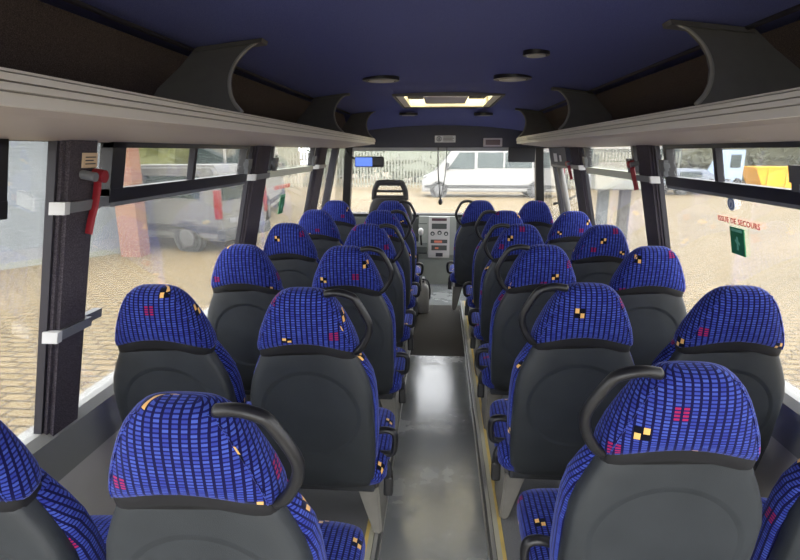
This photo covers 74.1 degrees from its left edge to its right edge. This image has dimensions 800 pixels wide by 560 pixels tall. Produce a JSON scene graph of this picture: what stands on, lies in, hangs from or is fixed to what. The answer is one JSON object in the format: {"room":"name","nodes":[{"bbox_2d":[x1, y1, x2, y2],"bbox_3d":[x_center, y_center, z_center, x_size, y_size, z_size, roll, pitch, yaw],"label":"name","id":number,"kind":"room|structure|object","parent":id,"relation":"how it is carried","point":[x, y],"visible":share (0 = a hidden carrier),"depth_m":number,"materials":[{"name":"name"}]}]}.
{"room":"vehicle interior","nodes":[
{"label":"vehicle interior","id":0,"kind":"room"},
{"bbox_2d":[33,140,97,435],"bbox_3d":[-0.969,0.041,1.543,0.237,0.890,0.155,1,14,4],"label":"column","id":1,"kind":"structure","parent":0,"point":[66,244],"depth_m":1.50,"materials":[{"name":"grey fabric"}]},
{"bbox_2d":[42,308,101,343],"bbox_3d":[-0.978,0.134,1.606,0.062,0.033,0.248,1,14,4],"label":"clamp","id":2,"kind":"object","parent":1,"relation":"attached to","point":[55,336],"visible":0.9,"depth_m":1.55,"materials":[{"name":"grey metal"}]},
{"bbox_2d":[48,196,110,214],"bbox_3d":[-0.898,-0.216,1.514,0.062,0.033,0.248,1,14,4],"label":"clamp","id":3,"kind":"object","parent":1,"relation":"attached to","point":[55,208],"visible":0.79,"depth_m":1.43,"materials":[{"name":"grey metal"}]},
{"bbox_2d":[81,153,97,167],"bbox_3d":[-0.859,-0.331,1.467,0.015,0.040,0.060,1,14,4],"label":"label","id":4,"kind":"object","parent":1,"relation":"attached to","point":[89,160],"visible":1,"depth_m":1.46,"materials":[{"name":"beige paper"}]},
{"bbox_2d":[79,168,108,234],"bbox_3d":[-0.864,-0.220,1.492,0.075,0.186,0.071,1,14,4],"label":"hammer","id":5,"kind":"object","parent":1,"relation":"attached to","point":[98,176],"visible":1,"depth_m":1.50,"materials":[{"name":"red plastic"}]},
{"bbox_2d":[59,429,119,514],"bbox_3d":[-0.999,0.505,2.997,0.050,0.740,7.420,1,14,4],"label":"wall","id":6,"kind":"structure","parent":0,"point":[87,482],"depth_m":1.84,"materials":[{"name":"grey plastic"}]},
{"bbox_2d":[0,139,8,219],"bbox_3d":[-1.069,0.319,0.338,0.227,0.860,2.345,1,14,4],"label":"window","id":7,"kind":"structure","parent":6,"relation":"in","point":[4,143],"depth_m":1.21,"materials":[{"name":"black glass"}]},
{"bbox_2d":[17,307,208,481],"bbox_3d":[-1.033,0.384,2.263,0.085,0.184,6.050,1,14,4],"label":"trim","id":8,"kind":"structure","parent":6,"relation":"attached to","point":[99,418],"depth_m":1.75,"materials":[{"name":"grey plastic"}]},
{"bbox_2d":[99,142,252,206],"bbox_3d":[-0.917,-0.146,2.249,0.234,0.860,1.330,1,14,4],"label":"window","id":9,"kind":"structure","parent":6,"relation":"in","point":[112,154],"depth_m":1.90,"materials":[{"name":"black metal"}]},
{"bbox_2d":[268,146,316,177],"bbox_3d":[-0.802,-0.508,3.736,0.234,0.860,1.260,1,14,4],"label":"window","id":10,"kind":"structure","parent":6,"relation":"in","point":[273,162],"depth_m":3.52,"materials":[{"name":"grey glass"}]},
{"bbox_2d":[0,0,345,245],"bbox_3d":[-0.882,-0.351,2.434,0.267,1.230,6.750,1,14,4],"label":"wall","id":11,"kind":"structure","parent":0,"point":[38,37],"depth_m":1.54,"materials":[{"name":"black plastic"}]},
{"bbox_2d":[0,38,375,147],"bbox_3d":[-0.631,-0.736,2.166,0.384,0.356,6.450,1,14,4],"label":"luggage rack","id":12,"kind":"object","parent":11,"relation":"attached to","point":[197,104],"visible":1,"depth_m":1.43,"materials":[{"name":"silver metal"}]},
{"bbox_2d":[0,106,370,147],"bbox_3d":[-0.637,-0.596,2.201,0.372,0.067,6.450,1,14,4],"label":"shelf","id":13,"kind":"object","parent":12,"relation":"attached to","point":[141,124],"depth_m":1.32,"materials":[{"name":"grey plastic"}]},
{"bbox_2d":[63,0,349,113],"bbox_3d":[-0.712,-0.845,2.017,0.016,0.016,6.200,1,14,4],"label":"trim","id":14,"kind":"structure","parent":11,"relation":"attached to","point":[78,3],"depth_m":1.56,"materials":[{"name":"black plastic"}]},
{"bbox_2d":[247,172,269,180],"bbox_3d":[-0.782,-0.585,2.984,0.062,0.033,0.348,1,14,4],"label":"clamp","id":15,"kind":"object","parent":11,"relation":"attached to","point":[250,177],"visible":0.88,"depth_m":2.86,"materials":[{"name":"grey metal"}]},
{"bbox_2d":[250,395,382,537],"bbox_3d":[-0.566,0.968,2.344,0.965,0.150,6.000,1,14,4],"label":"floor","id":16,"kind":"structure","parent":0,"point":[348,507],"depth_m":2.19,"materials":[{"name":"grey plastic"}]},
{"bbox_2d":[0,420,112,559],"bbox_3d":[-0.836,0.628,1.260,0.535,1.024,0.600,1,14,4],"label":"seat","id":17,"kind":"object","parent":16,"relation":"on","point":[40,519],"visible":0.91,"depth_m":0.96,"materials":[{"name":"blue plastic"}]},
{"bbox_2d":[90,515,112,545],"bbox_3d":[-0.786,0.789,1.370,0.445,0.118,0.455,1,14,4],"label":"seat cushion","id":18,"kind":"object","parent":17,"relation":"on","point":[102,522],"depth_m":1.51,"materials":[{"name":"blue fabric"}]},
{"bbox_2d":[113,284,251,423],"bbox_3d":[-0.761,0.452,1.981,0.535,1.024,0.600,1,14,4],"label":"seat","id":19,"kind":"object","parent":16,"relation":"on","point":[165,342],"visible":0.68,"depth_m":1.66,"materials":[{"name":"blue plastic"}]},
{"bbox_2d":[207,244,283,400],"bbox_3d":[-0.707,0.282,2.678,0.535,1.024,0.600,1,14,4],"label":"seat","id":20,"kind":"object","parent":16,"relation":"on","point":[244,281],"visible":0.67,"depth_m":2.37,"materials":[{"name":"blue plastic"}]},
{"bbox_2d":[263,223,319,288],"bbox_3d":[-0.653,0.115,3.366,0.535,1.024,0.600,1,14,4],"label":"seat","id":21,"kind":"object","parent":16,"relation":"on","point":[288,246],"visible":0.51,"depth_m":3.02,"materials":[{"name":"blue fabric"}]},
{"bbox_2d":[298,209,343,259],"bbox_3d":[-0.600,-0.052,4.054,0.535,1.024,0.600,1,14,4],"label":"seat","id":22,"kind":"object","parent":16,"relation":"on","point":[319,225],"visible":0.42,"depth_m":3.69,"materials":[{"name":"blue fabric"}]},
{"bbox_2d":[322,200,355,243],"bbox_3d":[-0.546,-0.222,4.752,0.535,1.024,0.600,1,14,4],"label":"seat","id":23,"kind":"object","parent":16,"relation":"on","point":[341,213],"visible":0.27,"depth_m":4.38,"materials":[{"name":"blue fabric"}]},
{"bbox_2d":[364,526,374,559],"bbox_3d":[-0.087,0.902,2.291,0.019,0.003,6.000,1,14,4],"label":"trim","id":24,"kind":"structure","parent":16,"relation":"on","point":[371,533],"depth_m":1.96,"materials":[{"name":"beige"}]},
{"bbox_2d":[106,391,364,559],"bbox_3d":[-0.318,0.628,1.245,0.480,1.031,0.600,1,14,4],"label":"seat","id":25,"kind":"object","parent":24,"relation":"on","point":[192,476],"visible":1,"depth_m":0.90,"materials":[{"name":"blue fabric"}]},
{"bbox_2d":[318,520,364,559],"bbox_3d":[-0.330,0.791,1.361,0.445,0.118,0.455,1,14,4],"label":"seat cushion","id":26,"kind":"object","parent":25,"relation":"on","point":[342,541],"depth_m":1.46,"materials":[{"name":"blue fabric"}]},
{"bbox_2d":[370,327,413,559],"bbox_3d":[-0.067,0.951,2.301,0.017,0.104,6.000,1,14,4],"label":"trim","id":27,"kind":"structure","parent":16,"relation":"attached to","point":[373,552],"depth_m":2.08,"materials":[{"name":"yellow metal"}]},
{"bbox_2d":[250,287,398,533],"bbox_3d":[-0.240,0.458,1.941,0.480,1.031,0.600,1,14,4],"label":"seat","id":28,"kind":"object","parent":27,"relation":"on","point":[313,374],"visible":0.97,"depth_m":1.68,"materials":[{"name":"grey plastic"}]},
{"bbox_2d":[370,407,394,484],"bbox_3d":[-0.252,0.622,2.057,0.445,0.118,0.455,1,14,4],"label":"seat cushion","id":29,"kind":"object","parent":28,"relation":"on","point":[381,470],"depth_m":1.89,"materials":[{"name":"blue fabric"}]},
{"bbox_2d":[312,245,409,431],"bbox_3d":[-0.186,0.288,2.639,0.480,1.031,0.600,1,14,4],"label":"seat","id":30,"kind":"object","parent":27,"relation":"on","point":[352,269],"visible":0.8,"depth_m":2.34,"materials":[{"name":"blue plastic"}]},
{"bbox_2d":[388,347,405,393],"bbox_3d":[-0.198,0.452,2.755,0.445,0.118,0.455,1,14,4],"label":"seat cushion","id":31,"kind":"object","parent":30,"relation":"on","point":[397,382],"depth_m":2.58,"materials":[{"name":"blue fabric"}]},
{"bbox_2d":[344,224,416,377],"bbox_3d":[-0.133,0.121,3.327,0.480,1.031,0.600,1,14,4],"label":"seat","id":32,"kind":"object","parent":27,"relation":"on","point":[361,235],"visible":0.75,"depth_m":3.02,"materials":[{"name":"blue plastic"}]},
{"bbox_2d":[400,314,412,341],"bbox_3d":[-0.145,0.285,3.443,0.445,0.118,0.455,1,14,4],"label":"seat cushion","id":33,"kind":"object","parent":32,"relation":"on","point":[406,333],"depth_m":3.27,"materials":[{"name":"blue fabric"}]},
{"bbox_2d":[364,210,420,332],"bbox_3d":[-0.079,-0.046,4.015,0.480,1.031,0.600,1,14,4],"label":"seat","id":34,"kind":"object","parent":27,"relation":"on","point":[378,217],"visible":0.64,"depth_m":3.70,"materials":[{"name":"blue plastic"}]},
{"bbox_2d":[407,285,416,308],"bbox_3d":[-0.091,0.117,4.130,0.445,0.118,0.455,1,14,4],"label":"seat cushion","id":35,"kind":"object","parent":34,"relation":"on","point":[412,298],"depth_m":3.95,"materials":[{"name":"blue fabric"}]},
{"bbox_2d":[377,200,423,285],"bbox_3d":[-0.025,-0.216,4.712,0.480,1.031,0.600,1,14,4],"label":"seat","id":36,"kind":"object","parent":27,"relation":"on","point":[417,271],"visible":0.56,"depth_m":4.40,"materials":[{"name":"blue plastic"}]},
{"bbox_2d":[414,265,420,282],"bbox_3d":[-0.037,-0.052,4.828,0.445,0.118,0.455,1,14,4],"label":"seat cushion","id":37,"kind":"object","parent":36,"relation":"on","point":[417,273],"depth_m":4.66,"materials":[{"name":"blue fabric"}]},
{"bbox_2d":[321,148,339,209],"bbox_3d":[-0.698,-0.814,5.078,0.258,0.900,0.080,1,14,4],"label":"column","id":38,"kind":"structure","parent":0,"point":[335,151],"depth_m":5.00,"materials":[{"name":"black"}]},
{"bbox_2d":[0,165,799,435],"bbox_3d":[2.249,-4.821,29.616,120.000,0.100,120.000,1,14,4],"label":"ground","id":39,"kind":"structure","parent":0,"point":[701,242],"depth_m":10.63,"materials":[{"name":"beige stone"}]},
{"bbox_2d":[0,141,120,269],"bbox_3d":[-10.762,-2.377,6.786,0.780,5.950,13.344,11,17,38],"label":"building","id":40,"kind":"object","parent":39,"relation":"on","point":[21,233],"visible":0.08,"depth_m":10.65,"materials":[{"name":"grey paint"}]},
{"bbox_2d":[115,148,149,256],"bbox_3d":[-5.916,-3.106,11.261,0.450,5.250,0.400,1,14,4],"label":"brick column","id":41,"kind":"structure","parent":39,"relation":"on","point":[131,218],"depth_m":11.54,"materials":[{"name":"red brick"}]},
{"bbox_2d":[139,148,189,164],"bbox_3d":[-8.994,-4.627,19.690,3.850,4.349,3.794,1,14,4],"label":"bushy tree","id":42,"kind":"object","parent":39,"relation":"on","point":[147,155],"visible":0.02,"depth_m":18.27,"materials":[{"name":"yellow plant"}]},
{"bbox_2d":[141,164,270,251],"bbox_3d":[-5.943,-1.910,13.400,4.910,2.027,2.220,5,14,19],"label":"van","id":43,"kind":"object","parent":39,"relation":"on","point":[192,219],"visible":0.32,"depth_m":12.13,"materials":[{"name":"silver metal"}]},
{"bbox_2d":[213,190,222,218],"bbox_3d":[-4.055,-1.671,11.799,0.120,0.630,0.135,5,14,19],"label":"tail lamp","id":44,"kind":"object","parent":43,"relation":"attached to","point":[217,199],"depth_m":11.76,"materials":[{"name":"red plastic"}]},
{"bbox_2d":[197,147,284,219],"bbox_3d":[-5.713,-3.891,19.575,2.420,2.957,6.610,-1,14,-6],"label":"van","id":45,"kind":"object","parent":39,"relation":"on","point":[205,156],"visible":0.23,"depth_m":16.37,"materials":[{"name":"grey paint"}]},
{"bbox_2d":[277,147,301,179],"bbox_3d":[-10.937,-10.617,40.586,6.750,6.256,4.450,1,14,4],"label":"tree","id":46,"kind":"object","parent":39,"relation":"on","point":[279,149],"visible":0.06,"depth_m":39.49,"materials":[{"name":"green plant"}]},
{"bbox_2d":[307,148,381,178],"bbox_3d":[-4.503,-11.699,44.985,6.738,6.392,4.433,1,14,4],"label":"tree","id":47,"kind":"object","parent":39,"relation":"on","point":[329,149],"visible":0.12,"depth_m":43.99,"materials":[{"name":"green plant"}]},
{"bbox_2d":[371,151,448,181],"bbox_3d":[1.082,-10.334,39.679,6.841,6.334,4.339,1,14,4],"label":"tree","id":48,"kind":"object","parent":39,"relation":"on","point":[375,151],"visible":0.2,"depth_m":38.61,"materials":[{"name":"green plant"}]},
{"bbox_2d":[278,152,680,187],"bbox_3d":[2.453,-6.691,32.225,28.040,2.100,0.090,1,14,4],"label":"picket fence","id":49,"kind":"object","parent":39,"relation":"on","point":[281,158],"visible":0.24,"depth_m":32.38,"materials":[{"name":"grey"}]},
{"bbox_2d":[422,148,564,197],"bbox_3d":[4.687,-5.660,27.159,7.110,2.807,2.320,1,14,3],"label":"minibus","id":50,"kind":"object","parent":39,"relation":"on","point":[466,171],"visible":0.6,"depth_m":26.25,"materials":[{"name":"grey paint"}]},
{"bbox_2d":[588,170,640,240],"bbox_3d":[5.000,-1.699,12.772,1.150,1.800,1.500,1,14,4],"label":"shelter","id":51,"kind":"object","parent":39,"relation":"on","point":[603,184],"visible":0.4,"depth_m":12.46,"materials":[{"name":"grey"}]},
{"bbox_2d":[663,168,730,194],"bbox_3d":[15.804,-5.372,28.936,3.710,1.408,2.020,-3,14,-10],"label":"car","id":52,"kind":"object","parent":39,"relation":"on","point":[681,172],"visible":0.16,"depth_m":28.04,"materials":[{"name":"grey paint"}]},
{"bbox_2d":[676,148,768,180],"bbox_3d":[23.109,-10.178,39.123,7.463,6.133,4.485,1,14,4],"label":"tree","id":53,"kind":"object","parent":39,"relation":"on","point":[700,158],"visible":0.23,"depth_m":37.87,"materials":[{"name":"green plant"}]},
{"bbox_2d":[708,150,745,182],"bbox_3d":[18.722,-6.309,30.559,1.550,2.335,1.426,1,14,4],"label":"lorry","id":54,"kind":"object","parent":39,"relation":"on","point":[733,160],"visible":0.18,"depth_m":29.84,"materials":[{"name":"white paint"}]},
{"bbox_2d":[743,166,790,187],"bbox_3d":[24.296,-6.183,31.872,6.500,1.280,2.280,2,14,9],"label":"yellow skip","id":55,"kind":"object","parent":39,"relation":"on","point":[775,176],"visible":0.56,"depth_m":31.29,"materials":[{"name":"orange paint"}]},
{"bbox_2d":[759,148,799,165],"bbox_3d":[29.984,-11.217,43.530,7.266,6.088,4.466,1,14,4],"label":"tree","id":56,"kind":"object","parent":39,"relation":"on","point":[776,156],"visible":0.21,"depth_m":42.12,"materials":[{"name":"grey plant"}]},
{"bbox_2d":[39,0,799,130],"bbox_3d":[0.180,-0.848,2.185,1.900,0.276,6.662,1,14,4],"label":"ceiling","id":57,"kind":"structure","parent":0,"point":[314,48],"depth_m":1.91,"materials":[{"name":"blue fabric"}]},
{"bbox_2d":[363,75,398,82],"bbox_3d":[-0.109,-1.149,3.032,0.210,0.026,0.210,1,14,4],"label":"ceiling speaker","id":58,"kind":"object","parent":57,"relation":"attached to","point":[380,78],"visible":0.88,"depth_m":2.98,"materials":[{"name":"black plastic"}]},
{"bbox_2d":[392,92,504,107],"bbox_3d":[0.392,-1.528,4.382,0.820,0.120,1.130,1,14,4],"label":"roof hatch","id":59,"kind":"object","parent":57,"relation":"attached to","point":[425,99],"visible":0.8,"depth_m":4.44,"materials":[{"name":"beige"}]},
{"bbox_2d":[493,74,531,81],"bbox_3d":[0.627,-1.126,2.949,0.210,0.026,0.210,1,14,4],"label":"ceiling speaker","id":60,"kind":"object","parent":57,"relation":"attached to","point":[498,77],"visible":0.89,"depth_m":2.89,"materials":[{"name":"black plastic"}]},
{"bbox_2d":[498,77,526,81],"bbox_3d":[0.627,-1.124,2.950,0.176,0.022,0.176,1,14,4],"label":"grille","id":61,"kind":"object","parent":60,"relation":"attached to","point":[503,79],"depth_m":2.93,"materials":[{"name":"grey"}]},
{"bbox_2d":[523,49,549,57],"bbox_3d":[0.570,-0.947,2.213,0.110,0.026,0.110,1,14,4],"label":"ceiling vent","id":62,"kind":"object","parent":57,"relation":"in","point":[529,53],"visible":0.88,"depth_m":2.18,"materials":[{"name":"black plastic"}]},
{"bbox_2d":[379,284,487,559],"bbox_3d":[0.213,0.860,2.990,2.520,0.054,7.420,1,14,4],"label":"floor","id":63,"kind":"structure","parent":0,"point":[434,511],"depth_m":2.70,"materials":[{"name":"grey plastic"}]},
{"bbox_2d":[368,180,412,229],"bbox_3d":[-0.079,-0.414,5.476,0.480,1.254,0.605,1,14,4],"label":"seat","id":64,"kind":"object","parent":63,"relation":"on","point":[377,199],"visible":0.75,"depth_m":5.10,"materials":[{"name":"grey plastic"}]},
{"bbox_2d":[352,212,462,283],"bbox_3d":[0.465,-0.391,6.135,2.220,0.898,0.538,1,14,4],"label":"dashboard","id":65,"kind":"object","parent":63,"relation":"on","point":[435,233],"visible":0.38,"depth_m":6.09,"materials":[{"name":"grey plastic"}]},
{"bbox_2d":[417,277,430,312],"bbox_3d":[0.231,0.142,5.093,0.125,0.348,0.116,1,14,4],"label":"fire extinguisher","id":66,"kind":"object","parent":63,"relation":"on","point":[425,294],"visible":0.95,"depth_m":5.06,"materials":[{"name":"grey metal"}]},
{"bbox_2d":[348,125,541,147],"bbox_3d":[0.445,-1.485,5.456,2.080,0.235,0.140,1,14,4],"label":"wall header","id":67,"kind":"structure","parent":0,"point":[406,136],"depth_m":5.39,"materials":[{"name":"grey plastic"}]},
{"bbox_2d":[345,148,383,166],"bbox_3d":[-0.368,-1.275,5.513,0.407,0.200,0.067,0,14,1],"label":"mirror","id":68,"kind":"object","parent":67,"relation":"attached to","point":[359,161],"visible":0.99,"depth_m":5.51,"materials":[{"name":"black mirror"}]},
{"bbox_2d":[355,157,371,165],"bbox_3d":[-0.375,-1.226,5.501,0.175,0.090,0.005,-1,14,-4],"label":"mirror glass","id":69,"kind":"object","parent":68,"relation":"attached to","point":[359,161],"depth_m":5.50,"materials":[{"name":"blue mirror"}]},
{"bbox_2d":[483,138,501,146],"bbox_3d":[0.938,-1.391,5.357,0.190,0.084,0.022,1,14,4],"label":"clock","id":70,"kind":"object","parent":67,"relation":"attached to","point":[487,142],"visible":1,"depth_m":5.35,"materials":[{"name":"grey"}]},
{"bbox_2d":[508,147,535,161],"bbox_3d":[1.232,-1.270,5.365,0.270,0.150,0.040,1,14,4],"label":"sun visor","id":71,"kind":"object","parent":67,"relation":"attached to","point":[515,154],"visible":1,"depth_m":5.34,"materials":[{"name":"grey plastic"}]},
{"bbox_2d":[473,349,560,559],"bbox_3d":[0.886,0.994,2.238,1.005,0.150,6.000,1,14,4],"label":"floor","id":72,"kind":"structure","parent":0,"point":[510,526],"depth_m":2.10,"materials":[{"name":"grey plastic"}]},
{"bbox_2d":[446,200,493,309],"bbox_3d":[0.655,-0.226,4.750,0.480,1.031,0.600,1,14,4],"label":"seat","id":73,"kind":"object","parent":72,"relation":"on","point":[466,240],"visible":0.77,"depth_m":4.50,"materials":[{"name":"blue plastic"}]},
{"bbox_2d":[449,264,456,282],"bbox_3d":[0.678,-0.061,4.864,0.445,0.118,0.455,1,14,4],"label":"seat cushion","id":74,"kind":"object","parent":73,"relation":"on","point":[453,273],"depth_m":4.70,"materials":[{"name":"blue fabric"}]},
{"bbox_2d":[460,301,497,559],"bbox_3d":[0.367,0.959,2.269,0.017,0.104,6.000,1,14,4],"label":"trim","id":75,"kind":"structure","parent":72,"relation":"attached to","point":[494,554],"depth_m":2.55,"materials":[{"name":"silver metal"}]},
{"bbox_2d":[462,301,502,559],"bbox_3d":[0.387,0.911,2.256,0.019,0.003,6.000,1,14,4],"label":"trim","id":76,"kind":"structure","parent":72,"relation":"on","point":[488,477],"depth_m":2.49,"materials":[{"name":"beige"}]},
{"bbox_2d":[464,301,506,559],"bbox_3d":[0.403,0.911,2.255,0.014,0.003,6.000,1,14,4],"label":"trim","id":77,"kind":"structure","parent":72,"relation":"on","point":[476,377],"depth_m":2.32,"materials":[{"name":"plastic"}]},
{"bbox_2d":[463,210,522,338],"bbox_3d":[0.714,-0.042,3.996,0.480,1.031,0.600,1,14,4],"label":"seat","id":78,"kind":"object","parent":72,"relation":"on","point":[471,291],"visible":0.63,"depth_m":3.72,"materials":[{"name":"grey plastic"}]},
{"bbox_2d":[466,285,474,307],"bbox_3d":[0.737,0.123,4.109,0.445,0.118,0.455,1,14,4],"label":"seat cushion","id":79,"kind":"object","parent":78,"relation":"on","point":[470,296],"depth_m":3.96,"materials":[{"name":"blue fabric"}]},
{"bbox_2d":[468,223,543,376],"bbox_3d":[0.668,0.121,3.327,0.480,1.031,0.600,1,14,4],"label":"seat","id":80,"kind":"object","parent":72,"relation":"on","point":[479,318],"visible":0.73,"depth_m":3.04,"materials":[{"name":"grey plastic"}]},
{"bbox_2d":[472,308,483,340],"bbox_3d":[0.691,0.285,3.440,0.445,0.118,0.455,1,14,4],"label":"seat cushion","id":81,"kind":"object","parent":80,"relation":"on","point":[477,329],"depth_m":3.29,"materials":[{"name":"blue fabric"}]},
{"bbox_2d":[475,244,576,429],"bbox_3d":[0.617,0.281,2.668,0.480,1.031,0.600,1,14,4],"label":"seat","id":82,"kind":"object","parent":72,"relation":"on","point":[538,265],"visible":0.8,"depth_m":2.39,"materials":[{"name":"blue fabric"}]},
{"bbox_2d":[478,343,493,388],"bbox_3d":[0.639,0.446,2.781,0.445,0.118,0.455,1,14,4],"label":"seat cushion","id":83,"kind":"object","parent":82,"relation":"on","point":[486,376],"depth_m":2.64,"materials":[{"name":"blue fabric"}]},
{"bbox_2d":[518,201,553,242],"bbox_3d":[1.153,-0.213,4.715,0.505,1.024,0.600,1,14,4],"label":"seat","id":84,"kind":"object","parent":72,"relation":"on","point":[538,214],"visible":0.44,"depth_m":4.35,"materials":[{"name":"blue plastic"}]},
{"bbox_2d":[487,282,633,518],"bbox_3d":[0.571,0.444,1.999,0.480,1.031,0.600,1,14,4],"label":"seat","id":85,"kind":"object","parent":72,"relation":"on","point":[583,334],"visible":0.88,"depth_m":1.73,"materials":[{"name":"grey plastic"}]},
{"bbox_2d":[490,398,514,471],"bbox_3d":[0.594,0.609,2.112,0.445,0.118,0.455,1,14,4],"label":"seat cushion","id":86,"kind":"object","parent":85,"relation":"on","point":[503,455],"depth_m":1.98,"materials":[{"name":"blue fabric"}]},
{"bbox_2d":[544,211,591,259],"bbox_3d":[1.218,-0.029,3.960,0.505,1.024,0.600,1,14,4],"label":"seat","id":87,"kind":"object","parent":72,"relation":"on","point":[569,227],"visible":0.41,"depth_m":3.60,"materials":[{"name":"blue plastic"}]},
{"bbox_2d":[570,225,629,285],"bbox_3d":[1.170,0.133,3.291,0.505,1.024,0.600,1,14,4],"label":"seat","id":88,"kind":"object","parent":72,"relation":"on","point":[601,249],"visible":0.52,"depth_m":2.94,"materials":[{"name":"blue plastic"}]},
{"bbox_2d":[517,361,761,559],"bbox_3d":[0.552,0.594,1.382,0.480,1.031,0.600,1,14,4],"label":"seat","id":89,"kind":"object","parent":72,"relation":"on","point":[665,472],"visible":1,"depth_m":1.08,"materials":[{"name":"grey plastic"}]},
{"bbox_2d":[517,488,558,559],"bbox_3d":[0.575,0.759,1.495,0.445,0.118,0.455,1,14,4],"label":"seat cushion","id":90,"kind":"object","parent":89,"relation":"on","point":[535,507],"depth_m":1.57,"materials":[{"name":"blue fabric"}]},
{"bbox_2d":[609,246,686,365],"bbox_3d":[1.125,0.294,2.632,0.505,1.024,0.600,1,14,4],"label":"seat","id":91,"kind":"object","parent":72,"relation":"on","point":[649,281],"visible":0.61,"depth_m":2.31,"materials":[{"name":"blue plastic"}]},
{"bbox_2d":[651,285,784,472],"bbox_3d":[1.071,0.456,1.964,0.505,1.024,0.600,1,14,4],"label":"seat","id":92,"kind":"object","parent":72,"relation":"on","point":[738,328],"visible":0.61,"depth_m":1.63,"materials":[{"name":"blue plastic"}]},
{"bbox_2d":[750,458,799,559],"bbox_3d":[1.063,0.607,1.345,0.505,1.024,0.600,1,14,4],"label":"seat","id":93,"kind":"object","parent":72,"relation":"on","point":[778,538],"visible":0.47,"depth_m":1.16,"materials":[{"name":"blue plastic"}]},
{"bbox_2d":[553,167,564,213],"bbox_3d":[1.496,-0.775,4.918,0.258,0.900,0.080,1,14,4],"label":"wall","id":94,"kind":"structure","parent":0,"point":[556,177],"depth_m":4.88,"materials":[{"name":"black"}]},
{"bbox_2d":[570,147,594,225],"bbox_3d":[1.432,-0.583,4.108,0.237,0.890,0.290,1,14,4],"label":"wall","id":95,"kind":"structure","parent":0,"point":[581,177],"depth_m":3.99,"materials":[{"name":"black plastic"}]},
{"bbox_2d":[636,145,670,248],"bbox_3d":[1.326,-0.251,2.742,0.237,0.890,0.210,1,14,4],"label":"wall","id":96,"kind":"structure","parent":0,"point":[653,194],"depth_m":2.65,"materials":[{"name":"black plastic"}]},
{"bbox_2d":[582,146,638,179],"bbox_3d":[1.381,-0.427,3.402,0.234,0.860,1.180,1,14,4],"label":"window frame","id":97,"kind":"structure","parent":96,"relation":"attached to","point":[587,160],"depth_m":3.33,"materials":[{"name":"grey metal"}]},
{"bbox_2d":[626,160,638,189],"bbox_3d":[1.227,-0.549,2.783,0.069,0.156,0.071,1,14,4],"label":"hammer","id":98,"kind":"object","parent":96,"relation":"hanging from","point":[631,164],"visible":1,"depth_m":2.79,"materials":[{"name":"red"}]},
{"bbox_2d":[636,174,659,182],"bbox_3d":[1.259,-0.522,2.723,0.062,0.033,0.298,1,14,4],"label":"clamp","id":99,"kind":"object","parent":96,"relation":"attached to","point":[651,179],"visible":0.88,"depth_m":2.62,"materials":[{"name":"grey metal"}]},
{"bbox_2d":[541,20,799,148],"bbox_3d":[1.190,-0.739,2.179,0.170,0.355,6.750,1,14,4],"label":"wall","id":100,"kind":"structure","parent":0,"point":[678,86],"depth_m":2.29,"materials":[{"name":"grey carpet"}]},
{"bbox_2d":[549,147,571,167],"bbox_3d":[1.372,-1.050,4.515,0.098,0.175,0.650,1,14,4],"label":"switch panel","id":101,"kind":"object","parent":100,"relation":"attached to","point":[565,153],"visible":0.68,"depth_m":4.39,"materials":[{"name":"grey"}]},
{"bbox_2d":[556,164,570,211],"bbox_3d":[1.425,-0.656,4.583,0.081,0.719,0.298,-6,15,-24],"label":"trim","id":102,"kind":"structure","parent":100,"relation":"attached to","point":[562,180],"depth_m":4.54,"materials":[{"name":"grey metal"}]},
{"bbox_2d":[515,19,799,147],"bbox_3d":[0.995,-0.675,1.926,0.384,0.352,6.200,1,14,4],"label":"luggage rack","id":103,"kind":"object","parent":100,"relation":"attached to","point":[751,94],"visible":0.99,"depth_m":1.49,"materials":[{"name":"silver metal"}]},
{"bbox_2d":[520,117,799,147],"bbox_3d":[1.001,-0.537,1.959,0.372,0.067,6.200,1,14,4],"label":"shelf","id":104,"kind":"object","parent":103,"relation":"attached to","point":[657,131],"depth_m":1.70,"materials":[{"name":"grey plastic"}]},
{"bbox_2d":[539,4,799,111],"bbox_3d":[1.027,-0.814,1.890,0.016,0.016,6.200,1,14,4],"label":"trim","id":105,"kind":"structure","parent":100,"relation":"attached to","point":[796,8],"depth_m":1.90,"materials":[{"name":"black plastic"}]},
{"bbox_2d":[754,436,797,497],"bbox_3d":[1.445,0.549,2.819,0.050,0.740,7.420,1,14,4],"label":"wall","id":106,"kind":"structure","parent":0,"point":[776,459],"depth_m":1.93,"materials":[{"name":"grey plastic"}]},
{"bbox_2d":[658,141,799,209],"bbox_3d":[1.276,-0.098,2.050,0.234,0.860,1.230,1,14,4],"label":"window","id":107,"kind":"structure","parent":106,"relation":"in","point":[769,195],"depth_m":1.92,"materials":[{"name":"black metal"}]},
{"bbox_2d":[730,226,745,256],"bbox_3d":[1.275,-0.146,2.000,0.027,0.103,0.095,1,14,4],"label":"sticker","id":108,"kind":"object","parent":107,"relation":"attached to","point":[737,235],"visible":1,"depth_m":1.99,"materials":[{"name":"green"}]},
{"bbox_2d":[718,215,759,229],"bbox_3d":[1.255,-0.215,1.971,0.006,0.022,0.284,1,14,4],"label":"exit lettering","id":109,"kind":"object","parent":107,"relation":"attached to","point":[719,216],"visible":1,"depth_m":1.95,"materials":[{"name":"red paint"}]},
{"bbox_2d":[771,381,799,458],"bbox_3d":[1.376,0.426,2.087,0.085,0.184,6.050,1,14,4],"label":"trim","id":110,"kind":"structure","parent":106,"relation":"attached to","point":[786,431],"depth_m":1.82,"materials":[{"name":"grey plastic"}]},
{"bbox_3d":[0.503,-0.401,6.510,2.440,0.840,0.080,1,14,4],"label":"wall","id":111,"kind":"structure","parent":0,"visible":0},
{"bbox_2d":[343,148,543,208],"bbox_3d":[0.474,-1.077,5.946,2.397,0.880,0.700,1,14,4],"label":"window","id":112,"kind":"structure","parent":111,"relation":"in","point":[539,155],"depth_m":5.70,"materials":[{"name":"black metal"}]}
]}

